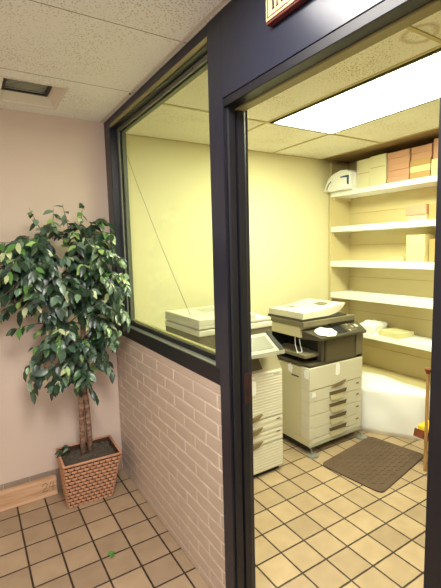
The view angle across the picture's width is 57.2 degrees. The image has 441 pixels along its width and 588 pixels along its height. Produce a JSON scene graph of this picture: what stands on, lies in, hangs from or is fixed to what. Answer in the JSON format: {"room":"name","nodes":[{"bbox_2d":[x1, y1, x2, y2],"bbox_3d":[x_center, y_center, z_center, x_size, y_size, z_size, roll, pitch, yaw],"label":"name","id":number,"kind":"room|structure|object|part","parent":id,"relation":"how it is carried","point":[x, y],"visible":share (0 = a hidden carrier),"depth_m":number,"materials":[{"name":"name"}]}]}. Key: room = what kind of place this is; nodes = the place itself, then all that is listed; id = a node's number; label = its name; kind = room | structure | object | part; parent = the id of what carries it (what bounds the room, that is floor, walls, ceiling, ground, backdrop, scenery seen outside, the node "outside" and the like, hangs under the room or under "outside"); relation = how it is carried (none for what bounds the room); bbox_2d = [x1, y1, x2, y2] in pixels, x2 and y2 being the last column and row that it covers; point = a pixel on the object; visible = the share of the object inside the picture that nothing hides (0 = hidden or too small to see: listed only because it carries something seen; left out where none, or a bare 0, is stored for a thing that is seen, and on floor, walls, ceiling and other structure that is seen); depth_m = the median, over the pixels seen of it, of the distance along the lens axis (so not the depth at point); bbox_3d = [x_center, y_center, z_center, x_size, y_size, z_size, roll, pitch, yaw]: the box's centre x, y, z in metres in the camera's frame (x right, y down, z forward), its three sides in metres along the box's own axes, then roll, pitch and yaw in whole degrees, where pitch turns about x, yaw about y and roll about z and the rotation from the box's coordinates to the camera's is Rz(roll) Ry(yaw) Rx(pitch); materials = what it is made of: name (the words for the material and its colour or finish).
{"room":"office hallway","nodes":[
{"label":"office hallway","id":0,"kind":"room"},
{"bbox_2d":[0,108,122,489],"bbox_3d":[-1.750,0.160,2.265,2.300,2.428,0.120,-5,8,-32],"label":"wall","id":1,"kind":"structure","parent":0,"point":[47,161],"depth_m":2.57,"materials":[{"name":"paint"}]},
{"bbox_2d":[0,454,121,489],"bbox_3d":[-1.680,1.296,2.340,2.274,0.150,0.012,-5,8,-32],"label":"baseboard","id":2,"kind":"structure","parent":1,"relation":"attached to","point":[55,471],"depth_m":2.64,"materials":[{"name":"wood"}]},
{"bbox_2d":[0,430,427,587],"bbox_3d":[0.605,1.472,1.282,5.050,0.080,4.950,-5,8,-32],"label":"floor","id":3,"kind":"structure","parent":0,"point":[316,526],"depth_m":2.23,"materials":[{"name":"tile"}]},
{"bbox_2d":[0,474,57,511],"bbox_3d":[-1.441,1.291,2.457,0.843,0.122,0.040,-5,8,-32],"label":"wooden board","id":4,"kind":"object","parent":3,"relation":"on","point":[12,497],"visible":1,"depth_m":2.57,"materials":[{"name":"brown wood"}]},
{"bbox_2d":[0,203,130,508],"bbox_3d":[-0.972,0.393,2.454,0.867,1.878,0.538,-3,7,-16],"label":"potted ficus","id":5,"kind":"object","parent":3,"relation":"on","point":[89,469],"visible":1,"depth_m":2.38,"materials":[{"name":"green plant"}]},
{"bbox_2d":[56,435,121,508],"bbox_3d":[-0.855,1.163,2.652,0.369,0.297,0.309,-5,8,-32],"label":"basket","id":6,"kind":"object","parent":3,"relation":"on","point":[88,474],"depth_m":2.57,"materials":[{"name":"wicker"}]},
{"bbox_2d":[108,551,114,557],"bbox_3d":[-0.570,1.363,2.118,0.036,0.019,0.058,-2,6,-1],"label":"fallen leaf","id":7,"kind":"object","parent":3,"relation":"on","point":[111,553],"visible":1,"depth_m":2.12,"materials":[{"name":"green plant"}]},
{"bbox_2d":[165,305,284,477],"bbox_3d":[0.055,0.690,2.832,0.651,1.156,0.603,-5,8,-32],"label":"photocopier","id":8,"kind":"object","parent":3,"relation":"on","point":[199,327],"visible":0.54,"depth_m":2.74,"materials":[{"name":"beige plastic"}]},
{"bbox_3d":[0.229,0.846,2.713,0.134,0.051,0.018,-5,8,-32],"label":"handle","id":9,"kind":"part","parent":8,"relation":"part of","materials":[{"name":"brown"}]},
{"bbox_3d":[0.232,0.938,2.723,0.134,0.051,0.018,-5,8,-32],"label":"handle","id":10,"kind":"part","parent":8,"relation":"part of","materials":[{"name":"brown"}]},
{"bbox_3d":[0.234,1.034,2.734,0.134,0.051,0.018,-5,8,-32],"label":"handle","id":11,"kind":"part","parent":8,"relation":"part of","materials":[{"name":"brown plastic"}]},
{"bbox_3d":[0.158,0.705,2.671,0.640,0.320,0.014,-5,8,-32],"label":"door","id":12,"kind":"part","parent":8,"relation":"part of","materials":[{"name":"beige plastic"}]},
{"bbox_3d":[0.169,1.147,2.721,0.640,0.186,0.014,-5,8,-32],"label":"panel","id":13,"kind":"part","parent":8,"relation":"part of","materials":[{"name":"beige plastic"}]},
{"bbox_3d":[0.166,1.004,2.704,0.640,0.090,0.014,-5,8,-32],"label":"drawer","id":14,"kind":"part","parent":8,"relation":"part of","materials":[{"name":"beige plastic"}]},
{"bbox_3d":[0.163,0.912,2.694,0.640,0.083,0.014,-5,8,-32],"label":"drawer","id":15,"kind":"part","parent":8,"relation":"part of","materials":[{"name":"beige plastic"}]},
{"bbox_3d":[0.264,0.325,2.651,0.293,0.150,0.130,-5,8,-32],"label":"control panel","id":16,"kind":"part","parent":8,"relation":"part of","materials":[{"name":"beige plastic"}]},
{"bbox_2d":[267,298,366,458],"bbox_3d":[0.774,0.625,3.388,0.656,1.124,0.676,-5,8,-32],"label":"photocopier","id":17,"kind":"object","parent":3,"relation":"on","point":[321,362],"visible":0.96,"depth_m":3.16,"materials":[{"name":"beige plastic"}]},
{"bbox_3d":[0.758,1.088,3.469,0.582,0.058,0.597,-5,8,-32],"label":"frame","id":18,"kind":"part","parent":17,"relation":"part of","materials":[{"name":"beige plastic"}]},
{"bbox_2d":[281,343,318,358],"bbox_3d":[0.598,0.448,3.220,0.180,0.027,0.395,-5,8,-32],"label":"tray","id":19,"kind":"object","parent":17,"relation":"on","point":[306,352],"depth_m":3.15,"materials":[{"name":"brown plastic"}]},
{"bbox_3d":[0.700,0.115,3.302,0.459,0.088,0.408,-5,8,-32],"label":"lid","id":20,"kind":"part","parent":17,"relation":"part of","materials":[{"name":"beige plastic"}]},
{"bbox_3d":[0.706,0.167,3.316,0.482,0.016,0.410,-5,8,-32],"label":"lid","id":21,"kind":"part","parent":17,"relation":"part of","materials":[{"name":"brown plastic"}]},
{"bbox_3d":[0.893,0.947,3.230,0.586,0.100,0.090,-5,8,-32],"label":"paper drawer","id":22,"kind":"part","parent":17,"relation":"part of","materials":[{"name":"beige plastic"}]},
{"bbox_3d":[0.895,1.039,3.241,0.586,0.078,0.090,-5,8,-32],"label":"paper drawer","id":23,"kind":"part","parent":17,"relation":"part of","materials":[{"name":"beige plastic"}]},
{"bbox_3d":[0.888,0.745,3.208,0.586,0.090,0.090,-5,8,-32],"label":"paper drawer","id":24,"kind":"part","parent":17,"relation":"part of","materials":[{"name":"beige plastic"}]},
{"bbox_3d":[0.890,0.844,3.219,0.586,0.100,0.090,-5,8,-32],"label":"paper drawer","id":25,"kind":"part","parent":17,"relation":"part of","materials":[{"name":"beige plastic"}]},
{"bbox_3d":[0.893,0.288,3.174,0.624,0.075,0.168,-5,8,-32],"label":"control panel","id":26,"kind":"part","parent":17,"relation":"part of","materials":[{"name":"brown plastic"}]},
{"bbox_3d":[0.929,1.100,3.220,0.552,0.030,0.010,-5,8,-32],"label":"panel","id":27,"kind":"part","parent":17,"relation":"part of","materials":[{"name":"beige plastic"}]},
{"bbox_3d":[0.916,0.791,3.173,0.185,0.066,0.014,-5,8,-32],"label":"handle","id":28,"kind":"part","parent":17,"relation":"part of","materials":[{"name":"beige plastic"}]},
{"bbox_3d":[0.918,0.887,3.184,0.185,0.066,0.014,-5,8,-32],"label":"handle","id":29,"kind":"part","parent":17,"relation":"part of","materials":[{"name":"beige plastic"}]},
{"bbox_3d":[0.921,0.984,3.195,0.185,0.066,0.014,-5,8,-32],"label":"handle","id":30,"kind":"part","parent":17,"relation":"part of","materials":[{"name":"beige plastic"}]},
{"bbox_3d":[0.923,1.081,3.206,0.185,0.066,0.014,-5,8,-32],"label":"handle","id":31,"kind":"part","parent":17,"relation":"part of","materials":[{"name":"beige plastic"}]},
{"bbox_3d":[0.927,0.275,3.171,0.110,0.043,0.093,-5,8,-32],"label":"key panel","id":32,"kind":"part","parent":17,"relation":"part of","materials":[{"name":"black plastic"}]},
{"bbox_3d":[0.927,0.422,3.172,0.321,0.177,0.049,-5,8,-32],"label":"door","id":33,"kind":"part","parent":17,"relation":"part of","materials":[{"name":"brown"}]},
{"bbox_2d":[323,437,423,492],"bbox_3d":[1.123,1.221,2.975,0.683,0.012,0.471,-7,9,-42],"label":"floor mat","id":34,"kind":"object","parent":3,"relation":"on","point":[376,464],"visible":1,"depth_m":2.93,"materials":[{"name":"rubber"}]},
{"bbox_2d":[329,163,436,390],"bbox_3d":[1.613,-0.067,3.637,0.318,2.400,1.468,-5,8,-32],"label":"shelving unit","id":35,"kind":"object","parent":3,"relation":"on","point":[368,226],"visible":0.7,"depth_m":3.86,"materials":[{"name":"white laminate"}]},
{"bbox_3d":[1.242,-0.123,4.244,0.270,2.395,0.036,-5,8,-32],"label":"panel","id":36,"kind":"part","parent":35,"relation":"part of","materials":[{"name":"beige wood"}]},
{"bbox_2d":[324,170,356,192],"bbox_3d":[1.240,-1.102,3.978,0.318,0.185,0.323,-5,8,-32],"label":"plastic bag","id":37,"kind":"object","parent":35,"relation":"on","point":[342,180],"visible":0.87,"depth_m":3.84,"materials":[{"name":"white plastic"}]},
{"bbox_2d":[357,158,369,187],"bbox_3d":[1.420,-1.121,3.802,0.246,0.256,0.147,-5,8,-32],"label":"carton","id":38,"kind":"object","parent":35,"relation":"on","point":[363,166],"visible":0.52,"depth_m":3.73,"materials":[{"name":"beige cardboard"}]},
{"bbox_2d":[360,320,387,333],"bbox_3d":[1.467,0.308,3.890,0.220,0.109,0.183,-5,8,-32],"label":"wrapped bundle","id":39,"kind":"object","parent":35,"relation":"on","point":[371,326],"visible":0.8,"depth_m":3.82,"materials":[{"name":"white plastic"}]},
{"bbox_2d":[370,153,387,185],"bbox_3d":[1.503,-1.111,3.665,0.252,0.262,0.165,-5,8,-32],"label":"carton","id":40,"kind":"object","parent":35,"relation":"on","point":[378,164],"visible":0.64,"depth_m":3.59,"materials":[{"name":"beige cardboard"}]},
{"bbox_3d":[1.620,0.053,3.648,0.281,0.054,1.398,-5,8,-32],"label":"shelf","id":41,"kind":"part","parent":35,"relation":"part of","materials":[{"name":"white laminate"}]},
{"bbox_3d":[1.612,-0.263,3.613,0.281,0.054,1.398,-5,8,-32],"label":"shelf","id":42,"kind":"part","parent":35,"relation":"part of","materials":[{"name":"white laminate"}]},
{"bbox_3d":[1.603,-0.605,3.574,0.281,0.052,1.398,-5,8,-32],"label":"shelf","id":43,"kind":"part","parent":35,"relation":"part of","materials":[{"name":"white laminate"}]},
{"bbox_3d":[1.594,-0.944,3.536,0.281,0.046,1.398,-5,8,-32],"label":"shelf","id":44,"kind":"part","parent":35,"relation":"part of","materials":[{"name":"white laminate"}]},
{"bbox_2d":[378,328,413,338],"bbox_3d":[1.598,0.357,3.687,0.205,0.050,0.220,-4,7,-25],"label":"paper ream","id":45,"kind":"object","parent":35,"relation":"on","point":[396,333],"visible":1,"depth_m":3.63,"materials":[{"name":"yellow paper"}]},
{"bbox_3d":[1.630,0.791,3.726,0.301,0.030,1.398,-5,8,-32],"label":"shelf","id":46,"kind":"part","parent":35,"relation":"part of","materials":[{"name":"white wood"}]},
{"bbox_2d":[389,257,405,261],"bbox_3d":[1.612,-0.307,3.585,0.200,0.040,0.140,-5,8,-32],"label":"paper ream","id":47,"kind":"object","parent":35,"relation":"on","point":[391,259],"visible":0.7,"depth_m":3.52,"materials":[{"name":"beige paper"}]},
{"bbox_3d":[1.629,0.405,3.688,0.281,0.046,1.398,-5,8,-32],"label":"shelf","id":48,"kind":"part","parent":35,"relation":"part of","materials":[{"name":"white laminate"}]},
{"bbox_2d":[387,174,409,182],"bbox_3d":[1.609,-0.991,3.514,0.230,0.051,0.205,-5,8,-32],"label":"paper ream","id":49,"kind":"object","parent":35,"relation":"on","point":[407,176],"visible":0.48,"depth_m":3.45,"materials":[{"name":"brown paper"}]},
{"bbox_2d":[388,168,409,177],"bbox_3d":[1.610,-1.042,3.510,0.224,0.051,0.205,-5,8,-32],"label":"paper ream","id":50,"kind":"object","parent":49,"relation":"on","point":[405,171],"visible":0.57,"depth_m":3.44,"materials":[{"name":"brown paper"}]},
{"bbox_2d":[387,161,409,171],"bbox_3d":[1.606,-1.093,3.502,0.230,0.051,0.205,-5,8,-32],"label":"paper ream","id":51,"kind":"object","parent":50,"relation":"on","point":[403,165],"visible":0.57,"depth_m":3.44,"materials":[{"name":"brown paper"}]},
{"bbox_2d":[388,155,410,165],"bbox_3d":[1.607,-1.145,3.498,0.224,0.051,0.205,-5,8,-32],"label":"paper ream","id":52,"kind":"object","parent":51,"relation":"on","point":[407,158],"visible":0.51,"depth_m":3.43,"materials":[{"name":"brown paper"}]},
{"bbox_2d":[388,148,411,159],"bbox_3d":[1.604,-1.196,3.491,0.230,0.051,0.205,-5,8,-32],"label":"paper ream","id":53,"kind":"object","parent":52,"relation":"on","point":[405,152],"visible":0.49,"depth_m":3.42,"materials":[{"name":"brown paper"}]},
{"bbox_2d":[406,256,428,262],"bbox_3d":[1.706,-0.298,3.431,0.205,0.052,0.164,-5,8,-32],"label":"paper ream","id":54,"kind":"object","parent":35,"relation":"on","point":[422,259],"visible":0.63,"depth_m":3.35,"materials":[{"name":"white paper"}]},
{"bbox_2d":[406,245,428,255],"bbox_3d":[1.704,-0.368,3.423,0.205,0.088,0.164,-6,8,-33],"label":"paper ream","id":55,"kind":"object","parent":54,"relation":"on","point":[415,250],"visible":0.76,"depth_m":3.35,"materials":[{"name":"white paper"}]},
{"bbox_2d":[406,234,434,245],"bbox_3d":[1.701,-0.456,3.413,0.205,0.088,0.164,-6,8,-32],"label":"paper ream","id":56,"kind":"object","parent":55,"relation":"on","point":[423,239],"visible":0.71,"depth_m":3.34,"materials":[{"name":"white paper"}]},
{"bbox_2d":[407,214,428,220],"bbox_3d":[1.703,-0.637,3.393,0.195,0.046,0.170,-5,8,-32],"label":"paper ream","id":57,"kind":"object","parent":35,"relation":"on","point":[424,216],"visible":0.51,"depth_m":3.33,"materials":[{"name":"white paper"}]},
{"bbox_2d":[405,204,428,215],"bbox_3d":[1.693,-0.701,3.389,0.205,0.082,0.183,-5,8,-32],"label":"paper ream","id":58,"kind":"object","parent":57,"relation":"on","point":[421,209],"visible":0.59,"depth_m":3.32,"materials":[{"name":"beige paper"}]},
{"bbox_2d":[410,170,430,178],"bbox_3d":[1.709,-0.974,3.337,0.228,0.051,0.172,-5,8,-32],"label":"paper ream","id":59,"kind":"object","parent":35,"relation":"on","point":[428,172],"visible":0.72,"depth_m":3.27,"materials":[{"name":"paper"}]},
{"bbox_2d":[410,163,430,172],"bbox_3d":[1.708,-1.025,3.332,0.228,0.051,0.172,-5,8,-32],"label":"paper ream","id":60,"kind":"object","parent":59,"relation":"on","point":[425,167],"visible":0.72,"depth_m":3.27,"materials":[{"name":"paper"}]},
{"bbox_2d":[410,157,432,166],"bbox_3d":[1.706,-1.076,3.326,0.228,0.051,0.172,-5,8,-32],"label":"paper ream","id":61,"kind":"object","parent":60,"relation":"on","point":[427,160],"visible":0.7,"depth_m":3.26,"materials":[{"name":"yellow paper"}]},
{"bbox_2d":[411,150,432,159],"bbox_3d":[1.714,-1.129,3.332,0.220,0.051,0.174,-6,8,-33],"label":"paper ream","id":62,"kind":"object","parent":61,"relation":"on","point":[425,154],"visible":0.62,"depth_m":3.26,"materials":[{"name":"brown paper"}]},
{"bbox_2d":[411,143,433,153],"bbox_3d":[1.713,-1.180,3.326,0.220,0.051,0.174,-6,8,-33],"label":"paper ream","id":63,"kind":"object","parent":62,"relation":"on","point":[428,147],"visible":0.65,"depth_m":3.26,"materials":[{"name":"brown paper"}]},
{"bbox_2d":[429,239,434,261],"bbox_3d":[1.831,-0.354,3.282,0.180,0.190,0.185,-5,8,-32],"label":"carton","id":64,"kind":"object","parent":35,"relation":"on","point":[431,241],"visible":0.58,"depth_m":3.29,"materials":[{"name":"cardboard"}]},
{"bbox_2d":[429,203,435,218],"bbox_3d":[1.814,-0.662,3.242,0.200,0.125,0.185,-5,8,-32],"label":"carton","id":65,"kind":"object","parent":35,"relation":"on","point":[432,207],"visible":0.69,"depth_m":3.24,"materials":[{"name":"yellow cardboard"}]},
{"bbox_2d":[431,158,437,175],"bbox_3d":[1.798,-0.999,3.190,0.228,0.130,0.150,-5,8,-32],"label":"carton","id":66,"kind":"object","parent":35,"relation":"on","point":[434,162],"visible":0.69,"depth_m":3.17,"materials":[{"name":"beige cardboard"}]},
{"bbox_2d":[433,138,438,158],"bbox_3d":[1.801,-1.141,3.175,0.215,0.155,0.144,-5,8,-32],"label":"carton","id":67,"kind":"object","parent":66,"relation":"on","point":[435,151],"visible":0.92,"depth_m":3.16,"materials":[{"name":"brown cardboard"}]},
{"bbox_2d":[360,371,429,440],"bbox_3d":[1.396,0.956,3.467,0.379,0.414,0.722,-5,8,-32],"label":"sack","id":68,"kind":"object","parent":3,"relation":"on","point":[390,406],"visible":0.7,"depth_m":3.33,"materials":[{"name":"white plastic"}]},
{"bbox_2d":[413,368,430,471],"bbox_3d":[1.700,0.863,2.737,0.479,0.750,0.585,-5,8,-32],"label":"wooden chair","id":69,"kind":"object","parent":3,"relation":"on","point":[422,432],"visible":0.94,"depth_m":2.79,"materials":[{"name":"brown wood"}]},
{"bbox_3d":[1.543,1.007,2.652,0.027,0.053,0.585,-5,8,-32],"label":"seat rail","id":70,"kind":"part","parent":69,"relation":"part of","materials":[{"name":"brown wood"}]},
{"bbox_2d":[418,420,428,432],"bbox_3d":[1.710,0.969,2.753,0.363,0.065,0.565,-5,8,-32],"label":"seat cushion","id":71,"kind":"object","parent":69,"relation":"on","point":[421,426],"depth_m":2.87,"materials":[{"name":"yellow fabric"}]},
{"bbox_3d":[1.418,0.889,2.787,0.016,0.700,0.020,-5,8,-32],"label":"leg","id":72,"kind":"part","parent":69,"relation":"part of","materials":[{"name":"brown wood"}]},
{"bbox_3d":[1.409,0.524,2.746,0.048,0.035,0.048,-5,8,-32],"label":"arm knob","id":73,"kind":"part","parent":69,"relation":"part of","materials":[{"name":"brown wood"}]},
{"bbox_2d":[0,0,440,162],"bbox_3d":[0.453,-1.057,1.091,5.000,0.140,4.400,-5,8,-32],"label":"ceiling","id":74,"kind":"structure","parent":0,"point":[100,50],"depth_m":1.92,"materials":[{"name":"tile"}]},
{"bbox_2d":[0,75,68,109],"bbox_3d":[-1.017,-1.100,2.159,0.321,0.073,0.367,-5,8,-32],"label":"ceiling vent","id":75,"kind":"object","parent":74,"relation":"in","point":[16,90],"visible":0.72,"depth_m":2.24,"materials":[{"name":"beige metal"}]},
{"bbox_3d":[-1.033,-1.124,2.162,0.235,0.022,0.235,-5,8,-32],"label":"grille frame","id":76,"kind":"part","parent":75,"relation":"part of","materials":[{"name":"black metal"}]},
{"bbox_2d":[126,26,440,159],"bbox_3d":[1.104,-1.086,1.846,2.099,0.004,3.790,-5,8,-32],"label":"grid","id":77,"kind":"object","parent":74,"relation":"attached to","point":[413,29],"depth_m":2.49,"materials":[{"name":"brown"}]},
{"bbox_2d":[270,48,440,134],"bbox_3d":[0.906,-1.140,2.406,0.590,0.011,1.195,-5,8,-32],"label":"recessed light","id":78,"kind":"object","parent":74,"relation":"in","point":[416,82],"visible":1,"depth_m":2.36,"materials":[{"name":"white plastic"}]},
{"bbox_2d":[126,135,347,330],"bbox_3d":[0.273,-0.072,3.726,2.700,2.458,0.100,-5,8,-32],"label":"wall","id":79,"kind":"structure","parent":0,"point":[289,203],"depth_m":3.37,"materials":[{"name":"paint"}]},
{"bbox_2d":[116,0,440,587],"bbox_3d":[0.361,0.231,1.151,0.100,2.428,4.390,-5,8,-32],"label":"wall","id":80,"kind":"structure","parent":0,"point":[170,413],"depth_m":1.86,"materials":[{"name":"beige"}]},
{"bbox_2d":[104,26,219,384],"bbox_3d":[-0.341,-0.382,2.202,0.110,1.407,1.392,-5,8,-32],"label":"window","id":81,"kind":"structure","parent":80,"relation":"in","point":[190,61],"depth_m":2.25,"materials":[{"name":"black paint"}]},
{"bbox_3d":[-0.680,-0.434,2.742,0.110,1.407,0.112,-5,8,-32],"label":"frame","id":82,"kind":"part","parent":81,"relation":"part of","materials":[{"name":"blue paint"}]},
{"bbox_3d":[-0.337,-1.058,2.091,0.110,0.041,1.247,-5,8,-32],"label":"frame","id":83,"kind":"part","parent":81,"relation":"part of","materials":[{"name":"blue paint"}]},
{"bbox_3d":[-0.331,0.248,2.223,0.035,0.002,1.242,-5,8,-32],"label":"sill plate","id":84,"kind":"part","parent":81,"relation":"part of","materials":[{"name":"grey metal"}]},
{"bbox_3d":[-0.294,0.285,2.229,0.110,0.073,1.279,-5,8,-32],"label":"frame","id":85,"kind":"part","parent":81,"relation":"part of","materials":[{"name":"black paint"}]},
{"bbox_2d":[99,0,226,122],"bbox_3d":[0.295,-0.964,0.940,0.014,0.003,4.099,-5,8,-32],"label":"trim","id":86,"kind":"structure","parent":80,"relation":"attached to","point":[221,2],"depth_m":1.73,"materials":[{"name":"beige metal"}]},
{"bbox_2d":[206,11,255,587],"bbox_3d":[0.051,0.182,1.657,0.112,2.428,0.099,-5,8,-32],"label":"trim","id":87,"kind":"structure","parent":80,"relation":"attached to","point":[214,61],"depth_m":1.60,"materials":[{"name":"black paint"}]},
{"bbox_2d":[266,0,306,26],"bbox_3d":[0.215,-0.847,1.100,0.026,0.102,0.275,-5,8,-32],"label":"door sign","id":88,"kind":"object","parent":80,"relation":"attached to","point":[276,10],"visible":1,"depth_m":1.17,"materials":[{"name":"red"}]},
{"bbox_3d":[0.206,-0.847,1.095,0.004,0.091,0.265,-5,8,-32],"label":"plate","id":89,"kind":"part","parent":88,"relation":"part of","materials":[{"name":"beige"}]},
{"bbox_2d":[222,0,440,587],"bbox_3d":[0.305,0.370,1.271,0.108,2.128,0.850,-5,8,-32],"label":"door frame","id":90,"kind":"structure","parent":80,"relation":"in","point":[384,20],"depth_m":1.52,"materials":[{"name":"black paint"}]},
{"bbox_3d":[0.111,0.381,1.633,0.037,0.125,0.005,-5,8,-32],"label":"strike plate","id":91,"kind":"part","parent":90,"relation":"part of","materials":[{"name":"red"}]},
{"bbox_2d":[348,143,433,164],"bbox_3d":[2.406,-0.018,2.766,0.100,2.458,3.790,-5,8,-32],"label":"wall","id":92,"kind":"structure","parent":0,"point":[355,162],"depth_m":4.13,"materials":[{"name":"paint"}]}
]}

